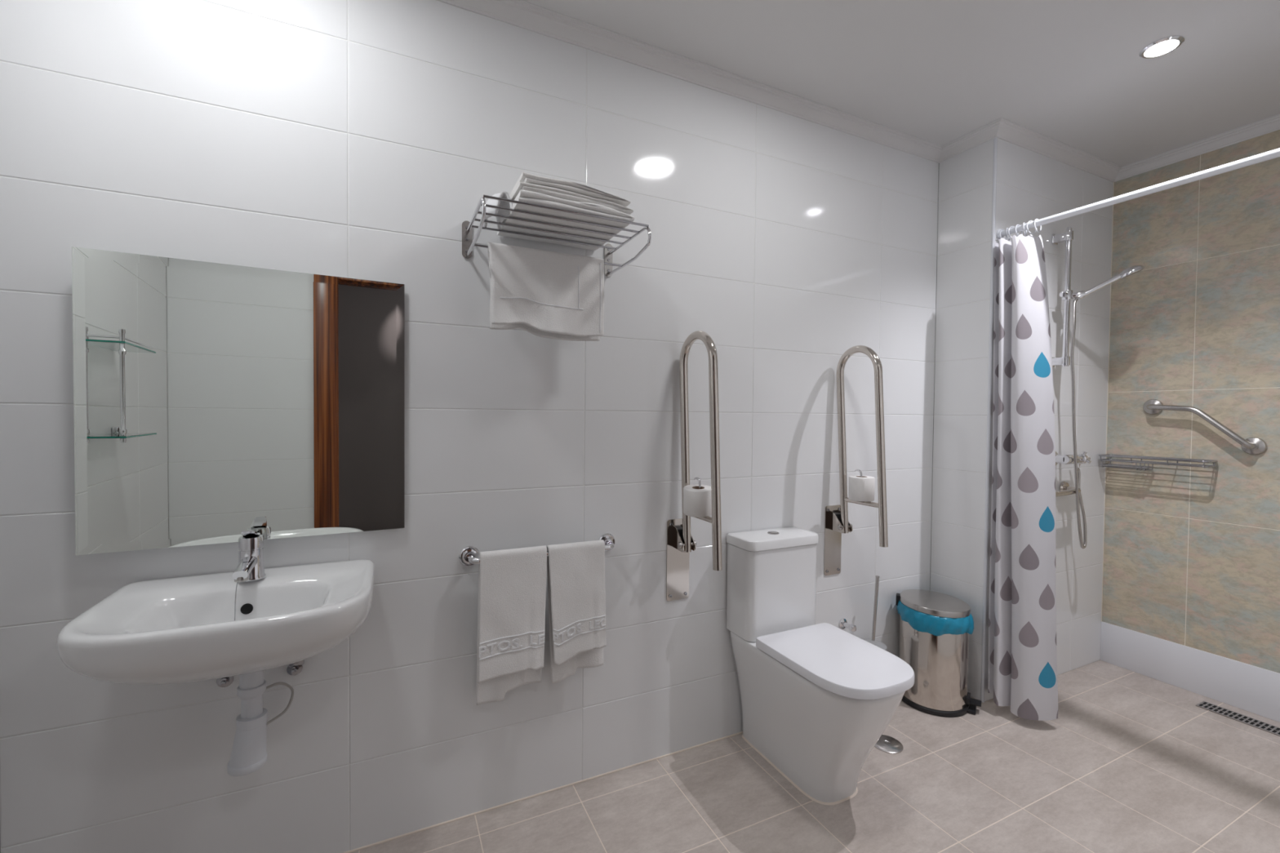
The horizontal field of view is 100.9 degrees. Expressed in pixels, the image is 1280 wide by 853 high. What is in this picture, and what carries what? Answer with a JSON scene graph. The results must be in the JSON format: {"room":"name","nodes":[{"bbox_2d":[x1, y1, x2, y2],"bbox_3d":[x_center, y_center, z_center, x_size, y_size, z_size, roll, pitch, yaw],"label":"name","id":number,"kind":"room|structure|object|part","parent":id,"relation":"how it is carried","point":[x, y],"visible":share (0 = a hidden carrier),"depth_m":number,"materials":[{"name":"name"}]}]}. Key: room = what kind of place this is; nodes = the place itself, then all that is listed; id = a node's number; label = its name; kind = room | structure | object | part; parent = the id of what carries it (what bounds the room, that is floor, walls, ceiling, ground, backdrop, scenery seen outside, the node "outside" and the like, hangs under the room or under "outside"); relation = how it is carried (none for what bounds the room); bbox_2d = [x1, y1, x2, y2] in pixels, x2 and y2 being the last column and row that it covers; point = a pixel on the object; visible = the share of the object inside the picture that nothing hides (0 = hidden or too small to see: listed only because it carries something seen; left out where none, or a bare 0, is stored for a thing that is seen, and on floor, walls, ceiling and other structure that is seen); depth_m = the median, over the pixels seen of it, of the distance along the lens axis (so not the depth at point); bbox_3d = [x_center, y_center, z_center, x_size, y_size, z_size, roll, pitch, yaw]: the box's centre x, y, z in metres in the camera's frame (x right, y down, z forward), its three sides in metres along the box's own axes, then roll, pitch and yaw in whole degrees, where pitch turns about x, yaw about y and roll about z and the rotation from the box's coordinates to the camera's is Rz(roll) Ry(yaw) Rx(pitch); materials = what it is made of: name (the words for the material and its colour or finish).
{"room":"accessible bathroom","nodes":[
{"label":"accessible bathroom","id":0,"kind":"room"},
{"bbox_2d":[0,0,938,852],"bbox_3d":[-0.029,-0.043,1.865,3.125,2.480,0.060,0,1,-25],"label":"wall","id":1,"kind":"structure","parent":0,"point":[349,139],"depth_m":1.57,"materials":[{"name":"white tile"}]},
{"bbox_2d":[56,560,374,687],"bbox_3d":[-0.903,0.525,1.199,0.533,0.296,0.417,0,1,-25],"label":"washbasin","id":2,"kind":"object","parent":1,"relation":"attached to","point":[183,629],"visible":1,"depth_m":1.10,"materials":[{"name":"white ceramic"}]},
{"bbox_2d":[232,530,266,620],"bbox_3d":[-0.941,0.370,1.268,0.058,0.241,0.140,0,1,-25],"label":"mixer tap","id":3,"kind":"object","parent":2,"relation":"on","point":[251,566],"visible":0.93,"depth_m":1.28,"materials":[{"name":"silver metal"}]},
{"bbox_3d":[-0.953,0.427,1.248,0.004,0.129,0.071,0,1,-25],"label":"plug chain","id":4,"kind":"part","parent":3,"relation":"part of","materials":[{"name":"silver metal"}]},
{"bbox_3d":[-0.932,0.332,1.249,0.033,0.032,0.098,0,1,-25],"label":"spout","id":5,"kind":"part","parent":3,"relation":"part of","materials":[{"name":"silver metal"}]},
{"bbox_3d":[-0.952,0.263,1.290,0.034,0.027,0.052,0,1,-25],"label":"lever","id":6,"kind":"part","parent":3,"relation":"part of","materials":[{"name":"silver metal"}]},
{"bbox_2d":[226,671,293,776],"bbox_3d":[-0.969,0.682,1.305,0.162,0.265,0.127,1,1,23],"label":"trap","id":7,"kind":"object","parent":2,"relation":"attached to","point":[248,753],"visible":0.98,"depth_m":1.25,"materials":[{"name":"white plastic"}]},
{"bbox_2d":[71,246,404,555],"bbox_3d":[-0.977,-0.056,1.357,0.682,0.695,0.042,0,1,-25],"label":"wall mirror","id":8,"kind":"object","parent":1,"relation":"attached to","point":[214,402],"visible":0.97,"depth_m":1.32,"materials":[{"name":"silver glass"}]},
{"bbox_2d":[458,533,615,566],"bbox_3d":[-0.300,0.395,1.671,0.509,0.061,0.076,0,1,-25],"label":"towel bar","id":9,"kind":"object","parent":1,"relation":"attached to","point":[468,556],"visible":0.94,"depth_m":1.60,"materials":[{"name":"silver metal"}]},
{"bbox_3d":[-0.491,0.396,1.570,0.036,0.019,0.059,0,1,-25],"label":"bracket arm","id":10,"kind":"part","parent":9,"relation":"part of","materials":[{"name":"silver metal"}]},
{"bbox_2d":[475,545,546,705],"bbox_3d":[-0.387,0.602,1.604,0.205,0.463,0.062,0,1,-25],"label":"hand towel","id":11,"kind":"object","parent":9,"relation":"hanging from","point":[511,608],"visible":1,"depth_m":1.59,"materials":[{"name":"white fabric"}]},
{"bbox_2d":[546,539,606,684],"bbox_3d":[-0.202,0.590,1.692,0.195,0.441,0.061,0,1,-25],"label":"hand towel","id":12,"kind":"object","parent":9,"relation":"hanging from","point":[575,571],"visible":1,"depth_m":1.67,"materials":[{"name":"white fabric"}]},
{"bbox_3d":[-0.102,0.395,1.756,0.036,0.019,0.059,0,1,-25],"label":"bracket arm","id":13,"kind":"part","parent":9,"relation":"part of","materials":[{"name":"silver metal"}]},
{"bbox_2d":[342,731,742,852],"bbox_3d":[-0.028,1.196,1.863,3.125,0.007,0.007,0,1,-25],"label":"trim","id":14,"kind":"structure","parent":1,"relation":"attached to","point":[735,734],"depth_m":1.70,"materials":[{"name":"beige tile"}]},
{"bbox_2d":[462,194,651,276],"bbox_3d":[-0.244,-0.556,1.539,0.485,0.111,0.319,0,1,-25],"label":"towel rack","id":15,"kind":"object","parent":1,"relation":"attached to","point":[468,245],"visible":1,"depth_m":1.52,"materials":[{"name":"silver metal"}]},
{"bbox_3d":[-0.518,-0.559,1.583,0.029,0.111,0.004,0,1,-25],"label":"wall plate","id":16,"kind":"part","parent":15,"relation":"part of","materials":[{"name":"silver metal"}]},
{"bbox_2d":[482,191,514,229],"bbox_3d":[-0.403,-0.615,1.489,0.073,0.078,0.152,0,1,-25],"label":"towel","id":17,"kind":"object","parent":15,"relation":"on","point":[504,194],"visible":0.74,"depth_m":1.46,"materials":[{"name":"white fabric"}]},
{"bbox_3d":[-0.282,-0.577,1.618,0.456,0.007,0.006,0,1,-25],"label":"rail","id":18,"kind":"part","parent":15,"relation":"part of","materials":[{"name":"silver metal"}]},
{"bbox_2d":[487,242,604,341],"bbox_3d":[-0.271,-0.391,1.563,0.350,0.257,0.065,0,1,-25],"label":"towel","id":19,"kind":"object","parent":15,"relation":"hanging from","point":[542,293],"visible":1,"depth_m":1.55,"materials":[{"name":"white fabric"}]},
{"bbox_3d":[-0.260,-0.506,1.571,0.456,0.007,0.007,0,1,-25],"label":"rail","id":20,"kind":"part","parent":15,"relation":"part of","materials":[{"name":"silver metal"}]},
{"bbox_3d":[-0.257,-0.575,1.566,0.456,0.007,0.006,0,1,-25],"label":"rail","id":21,"kind":"part","parent":15,"relation":"part of","materials":[{"name":"silver metal"}]},
{"bbox_3d":[-0.232,-0.574,1.513,0.456,0.007,0.006,0,1,-25],"label":"rail","id":22,"kind":"part","parent":15,"relation":"part of","materials":[{"name":"silver metal"}]},
{"bbox_3d":[-0.207,-0.573,1.461,0.456,0.007,0.006,0,1,-25],"label":"rail","id":23,"kind":"part","parent":15,"relation":"part of","materials":[{"name":"silver metal"}]},
{"bbox_2d":[497,189,635,250],"bbox_3d":[-0.225,-0.595,1.552,0.328,0.032,0.305,0,1,-25],"label":"folded towel","id":24,"kind":"object","parent":15,"relation":"on","point":[529,197],"visible":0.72,"depth_m":1.49,"materials":[{"name":"white fabric"}]},
{"bbox_2d":[510,182,633,214],"bbox_3d":[-0.222,-0.624,1.551,0.324,0.025,0.290,0,1,-25],"label":"folded towel","id":25,"kind":"object","parent":24,"relation":"on","point":[561,193],"visible":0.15,"depth_m":1.41,"materials":[{"name":"white fabric"}]},
{"bbox_2d":[509,171,630,207],"bbox_3d":[-0.219,-0.650,1.550,0.308,0.026,0.276,0,1,-25],"label":"folded towel","id":26,"kind":"object","parent":25,"relation":"on","point":[574,187],"visible":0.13,"depth_m":1.42,"materials":[{"name":"white fabric"}]},
{"bbox_3d":[-0.182,-0.571,1.409,0.456,0.007,0.006,0,1,-25],"label":"rail","id":27,"kind":"part","parent":15,"relation":"part of","materials":[{"name":"silver metal"}]},
{"bbox_3d":[-0.106,-0.559,1.779,0.029,0.111,0.004,0,1,-25],"label":"wall plate","id":28,"kind":"part","parent":15,"relation":"part of","materials":[{"name":"silver metal"}]},
{"bbox_2d":[666,330,722,600],"bbox_3d":[0.199,0.154,1.794,0.093,0.959,0.272,0,1,-25],"label":"grab bar","id":29,"kind":"object","parent":1,"relation":"attached to","point":[680,541],"visible":0.98,"depth_m":1.86,"materials":[{"name":"silver metal"}]},
{"bbox_3d":[0.138,0.483,1.922,0.093,0.295,0.004,0,1,-25],"label":"wall plate","id":30,"kind":"part","parent":29,"relation":"part of","materials":[{"name":"silver metal"}]},
{"bbox_2d":[683,484,711,517],"bbox_3d":[0.196,0.249,1.782,0.101,0.097,0.108,1,1,5],"label":"toilet roll","id":31,"kind":"object","parent":29,"relation":"on","point":[697,503],"visible":0.94,"depth_m":1.74,"materials":[{"name":"white paper"}]},
{"bbox_2d":[839,618,856,632],"bbox_3d":[0.890,0.852,2.256,0.044,0.044,0.066,0,1,-25],"label":"angle valve","id":32,"kind":"object","parent":1,"relation":"attached to","point":[843,624],"visible":1,"depth_m":2.26,"materials":[{"name":"silver metal"}]},
{"bbox_3d":[0.900,0.853,2.236,0.030,0.030,0.022,0,1,-25],"label":"valve knob","id":33,"kind":"part","parent":32,"relation":"part of","materials":[{"name":"silver metal"}]},
{"bbox_2d":[823,345,888,575],"bbox_3d":[0.881,0.153,2.119,0.093,0.959,0.272,0,1,-25],"label":"grab bar","id":34,"kind":"object","parent":1,"relation":"attached to","point":[836,517],"visible":1,"depth_m":2.18,"materials":[{"name":"silver metal"}]},
{"bbox_3d":[0.820,0.482,2.247,0.093,0.295,0.004,0,1,-25],"label":"wall plate","id":35,"kind":"part","parent":34,"relation":"part of","materials":[{"name":"silver metal"}]},
{"bbox_2d":[848,475,875,502],"bbox_3d":[0.885,0.246,2.112,0.096,0.092,0.097,0,1,-4],"label":"toilet roll","id":36,"kind":"object","parent":34,"relation":"on","point":[860,489],"visible":1,"depth_m":2.07,"materials":[{"name":"white paper"}]},
{"bbox_2d":[351,660,1279,852],"bbox_3d":[0.760,1.246,1.338,4.094,0.060,1.630,0,1,-25],"label":"floor","id":37,"kind":"structure","parent":0,"point":[1129,762],"depth_m":1.73,"materials":[{"name":"beige tile"}]},
{"bbox_2d":[726,526,914,805],"bbox_3d":[0.608,0.806,1.813,0.340,0.796,0.615,0,1,-25],"label":"toilet","id":38,"kind":"object","parent":37,"relation":"on","point":[816,700],"visible":1,"depth_m":1.79,"materials":[{"name":"white ceramic"}]},
{"bbox_3d":[0.512,0.426,2.014,0.336,0.036,0.152,0,1,-25],"label":"cistern lid","id":39,"kind":"part","parent":38,"relation":"part of","materials":[{"name":"white ceramic"}]},
{"bbox_3d":[0.604,0.993,1.823,0.325,0.422,0.598,0,1,-25],"label":"bowl","id":40,"kind":"part","parent":38,"relation":"part of","materials":[{"name":"white ceramic"}]},
{"bbox_3d":[0.647,0.760,1.732,0.340,0.032,0.438,0,1,-25],"label":"lid","id":41,"kind":"part","parent":38,"relation":"part of","materials":[{"name":"white plastic"}]},
{"bbox_2d":[862,575,887,650],"bbox_3d":[0.985,0.918,2.251,0.122,0.560,0.122,1,1,4],"label":"toilet brush","id":42,"kind":"object","parent":37,"relation":"on","point":[873,641],"visible":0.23,"depth_m":2.25,"materials":[{"name":"white plastic"}]},
{"bbox_2d":[862,638,887,650],"bbox_3d":[0.985,0.924,2.251,0.122,0.024,0.122,0,1,-25],"label":"cup","id":43,"kind":"object","parent":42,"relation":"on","point":[873,641],"depth_m":2.24,"materials":[{"name":"white plastic"}]},
{"bbox_3d":[0.999,0.893,2.257,0.044,0.511,0.015,0,1,-25],"label":"handle","id":44,"kind":"part","parent":42,"relation":"part of","materials":[{"name":"silver metal"}]},
{"bbox_2d":[874,734,903,753],"bbox_3d":[0.934,1.199,2.002,0.112,0.008,0.112,0,1,-25],"label":"drain cover","id":45,"kind":"object","parent":37,"relation":"on","point":[886,744],"visible":0.85,"depth_m":1.99,"materials":[{"name":"silver metal"}]},
{"bbox_2d":[895,589,981,716],"bbox_3d":[1.290,0.975,2.305,0.280,0.450,0.309,0,1,-25],"label":"pedal bin","id":46,"kind":"object","parent":37,"relation":"on","point":[939,664],"visible":0.93,"depth_m":2.21,"materials":[{"name":"silver metal"}]},
{"bbox_2d":[896,600,973,635],"bbox_3d":[1.288,0.827,2.314,0.296,0.100,0.297,0,1,-25],"label":"liner","id":47,"kind":"object","parent":46,"relation":"on","point":[918,621],"visible":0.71,"depth_m":2.20,"materials":[{"name":"teal plastic"}]},
{"bbox_3d":[1.286,0.770,2.313,0.272,0.041,0.272,0,1,-25],"label":"lid","id":48,"kind":"part","parent":46,"relation":"part of","materials":[{"name":"silver metal"}]},
{"bbox_2d":[1195,701,1279,736],"bbox_3d":[2.600,1.217,1.980,0.078,0.004,0.728,0,1,-25],"label":"drain","id":49,"kind":"object","parent":37,"relation":"on","point":[1260,725],"visible":1,"depth_m":2.20,"materials":[{"name":"silver metal"}]},
{"bbox_2d":[523,0,1279,166],"bbox_3d":[0.771,-1.294,1.311,4.214,0.060,1.690,0,1,-25],"label":"ceiling","id":50,"kind":"structure","parent":0,"point":[1072,73],"depth_m":1.82,"materials":[{"name":"white paint"}]},
{"bbox_2d":[1138,35,1184,58],"bbox_3d":[1.737,-1.261,1.762,0.108,0.007,0.108,0,1,-25],"label":"recessed light","id":51,"kind":"object","parent":50,"relation":"in","point":[1164,46],"visible":1,"depth_m":1.76,"materials":[{"name":"silver metal"}]},
{"bbox_2d":[929,138,993,700],"bbox_3d":[1.476,-0.041,2.408,0.060,2.480,0.256,0,1,-25],"label":"wall","id":52,"kind":"structure","parent":0,"point":[965,201],"depth_m":2.38,"materials":[{"name":"white tile"}]},
{"bbox_2d":[980,137,997,702],"bbox_3d":[1.507,-0.015,2.283,0.014,2.435,0.014,0,1,-25],"label":"trim","id":53,"kind":"structure","parent":52,"relation":"attached to","point":[995,140],"depth_m":2.28,"materials":[{"name":"white metal"}]},
{"bbox_2d":[995,147,1279,239],"bbox_3d":[1.821,-0.813,1.703,0.044,0.044,1.270,0,1,-25],"label":"shower curtain rod","id":54,"kind":"object","parent":52,"relation":"attached to","point":[1274,153],"visible":0.91,"depth_m":1.81,"materials":[{"name":"white metal"}]},
{"bbox_2d":[1008,226,1018,237],"bbox_3d":[1.571,-0.816,2.226,0.047,0.057,0.010,0,1,-8],"label":"curtain ring","id":55,"kind":"object","parent":54,"relation":"hanging from","point":[1011,226],"visible":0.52,"depth_m":2.22,"materials":[{"name":"white metal"}]},
{"bbox_2d":[1015,224,1022,236],"bbox_3d":[1.581,-0.816,2.206,0.047,0.057,0.010,0,1,-26],"label":"curtain ring","id":56,"kind":"object","parent":54,"relation":"hanging from","point":[1016,224],"visible":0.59,"depth_m":2.20,"materials":[{"name":"white metal"}]},
{"bbox_2d":[1022,222,1026,235],"bbox_3d":[1.591,-0.815,2.185,0.047,0.057,0.010,-1,2,-43],"label":"curtain ring","id":57,"kind":"object","parent":54,"relation":"hanging from","point":[1024,223],"visible":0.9,"depth_m":2.17,"materials":[{"name":"white metal"}]},
{"bbox_2d":[1026,220,1036,234],"bbox_3d":[1.602,-0.815,2.162,0.047,0.057,0.010,0,1,-8],"label":"curtain ring","id":58,"kind":"object","parent":54,"relation":"hanging from","point":[1029,220],"visible":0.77,"depth_m":2.16,"materials":[{"name":"white metal"}]},
{"bbox_2d":[987,234,1057,720],"bbox_3d":[1.574,0.196,2.174,0.154,1.957,0.243,0,1,-25],"label":"shower curtain","id":59,"kind":"object","parent":58,"relation":"hanging from","point":[1023,651],"visible":1,"depth_m":2.13,"materials":[{"name":"white fabric"}]},
{"bbox_2d":[1034,218,1041,232],"bbox_3d":[1.611,-0.814,2.142,0.047,0.057,0.010,0,1,-26],"label":"curtain ring","id":60,"kind":"object","parent":54,"relation":"hanging from","point":[1035,219],"visible":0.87,"depth_m":2.14,"materials":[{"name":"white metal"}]},
{"bbox_2d":[984,137,1113,701],"bbox_3d":[1.942,-0.038,2.488,0.970,2.480,0.004,0,1,-25],"label":"wall","id":61,"kind":"structure","parent":0,"point":[1031,185],"depth_m":2.57,"materials":[{"name":"white tile"}]},
{"bbox_2d":[436,0,1279,182],"bbox_3d":[0.762,-1.242,1.331,4.094,0.046,1.530,0,1,-25],"label":"trim","id":62,"kind":"structure","parent":61,"relation":"attached to","point":[522,14],"depth_m":2.10,"materials":[{"name":"white paint"}]},
{"bbox_2d":[1055,481,1080,497],"bbox_3d":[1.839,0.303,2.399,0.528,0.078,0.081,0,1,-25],"label":"soap dish","id":63,"kind":"object","parent":61,"relation":"attached to","point":[1064,488],"visible":0.41,"depth_m":2.43,"materials":[{"name":"silver metal"}]},
{"bbox_2d":[1051,226,1085,367],"bbox_3d":[1.940,-0.589,2.402,0.081,0.630,0.125,-1,2,-41],"label":"slide rail","id":64,"kind":"object","parent":61,"relation":"attached to","point":[1067,295],"visible":0.93,"depth_m":2.40,"materials":[{"name":"silver metal"}]},
{"bbox_3d":[1.943,-0.589,2.406,0.023,0.630,0.023,0,1,-25],"label":"rail","id":65,"kind":"part","parent":64,"relation":"part of","materials":[{"name":"silver metal"}]},
{"bbox_2d":[1078,265,1145,299],"bbox_3d":[2.089,-0.637,2.354,0.231,0.133,0.092,1,1,32],"label":"shower","id":66,"kind":"object","parent":64,"relation":"attached to","point":[1130,271],"visible":1,"depth_m":2.32,"materials":[{"name":"silver metal"}]},
{"bbox_3d":[2.044,-0.623,2.356,0.156,0.102,0.026,1,1,22],"label":"handle","id":67,"kind":"part","parent":66,"relation":"part of","materials":[{"name":"silver metal"}]},
{"bbox_2d":[1055,451,1091,467],"bbox_3d":[2.016,0.151,2.472,0.232,0.082,0.088,0,1,-20],"label":"shower mixer","id":68,"kind":"object","parent":61,"relation":"attached to","point":[1082,458],"visible":0.78,"depth_m":2.44,"materials":[{"name":"silver metal"}]},
{"bbox_2d":[1070,297,1086,548],"bbox_3d":[2.009,-0.005,2.430,0.194,1.150,0.035,0,1,-30],"label":"shower hose","id":69,"kind":"object","parent":68,"relation":"attached to","point":[1077,471],"visible":1,"depth_m":2.40,"materials":[{"name":"silver metal"}]},
{"bbox_3d":[2.094,0.151,2.494,0.070,0.072,0.072,0,1,-25],"label":"control knob","id":70,"kind":"part","parent":68,"relation":"part of","materials":[{"name":"silver metal"}]},
{"bbox_2d":[1101,182,1114,622],"bbox_3d":[2.380,-0.116,2.692,0.004,2.235,0.004,0,1,-25],"label":"trim","id":71,"kind":"structure","parent":61,"relation":"attached to","point":[1113,182],"depth_m":2.69,"materials":[{"name":"beige tile"}]},
{"bbox_2d":[1102,129,1279,673],"bbox_3d":[2.682,-0.123,2.131,0.060,2.280,1.272,0,1,-25],"label":"wall","id":72,"kind":"structure","parent":0,"point":[1192,554],"depth_m":2.38,"materials":[{"name":"beige tile"}]},
{"bbox_2d":[1098,453,1217,470],"bbox_3d":[2.419,0.176,2.488,0.109,0.064,0.400,0,1,-25],"label":"rack","id":73,"kind":"object","parent":72,"relation":"attached to","point":[1135,467],"visible":1,"depth_m":2.50,"materials":[{"name":"grey metal"}]},
{"bbox_2d":[1101,460,1153,470],"bbox_3d":[2.376,0.188,2.582,0.085,0.036,0.181,0,1,-25],"label":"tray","id":74,"kind":"object","parent":73,"relation":"on","point":[1135,467],"depth_m":2.56,"materials":[{"name":"silver metal"}]},
{"bbox_3d":[2.376,0.192,2.582,0.086,0.006,0.190,0,1,-25],"label":"tray frame","id":75,"kind":"part","parent":73,"relation":"part of","materials":[{"name":"silver metal"}]},
{"bbox_3d":[2.419,0.149,2.487,0.109,0.008,0.400,0,1,-25],"label":"frame","id":76,"kind":"part","parent":73,"relation":"part of","materials":[{"name":"silver metal"}]},
{"bbox_3d":[2.421,0.171,2.489,0.103,0.006,0.398,0,1,-25],"label":"frame","id":77,"kind":"part","parent":73,"relation":"part of","materials":[{"name":"silver metal"}]},
{"bbox_2d":[1100,622,1279,722],"bbox_3d":[2.668,1.116,2.157,0.064,0.200,1.272,0,1,-25],"label":"baseboard","id":78,"kind":"structure","parent":72,"relation":"attached to","point":[1255,690],"depth_m":2.40,"materials":[{"name":"white tile"}]},
{"bbox_2d":[1142,399,1266,454],"bbox_3d":[2.497,-0.006,2.369,0.068,0.243,0.404,0,1,-25],"label":"grab bar","id":79,"kind":"object","parent":72,"relation":"attached to","point":[1251,446],"visible":1,"depth_m":2.30,"materials":[{"name":"silver metal"}]}
]}

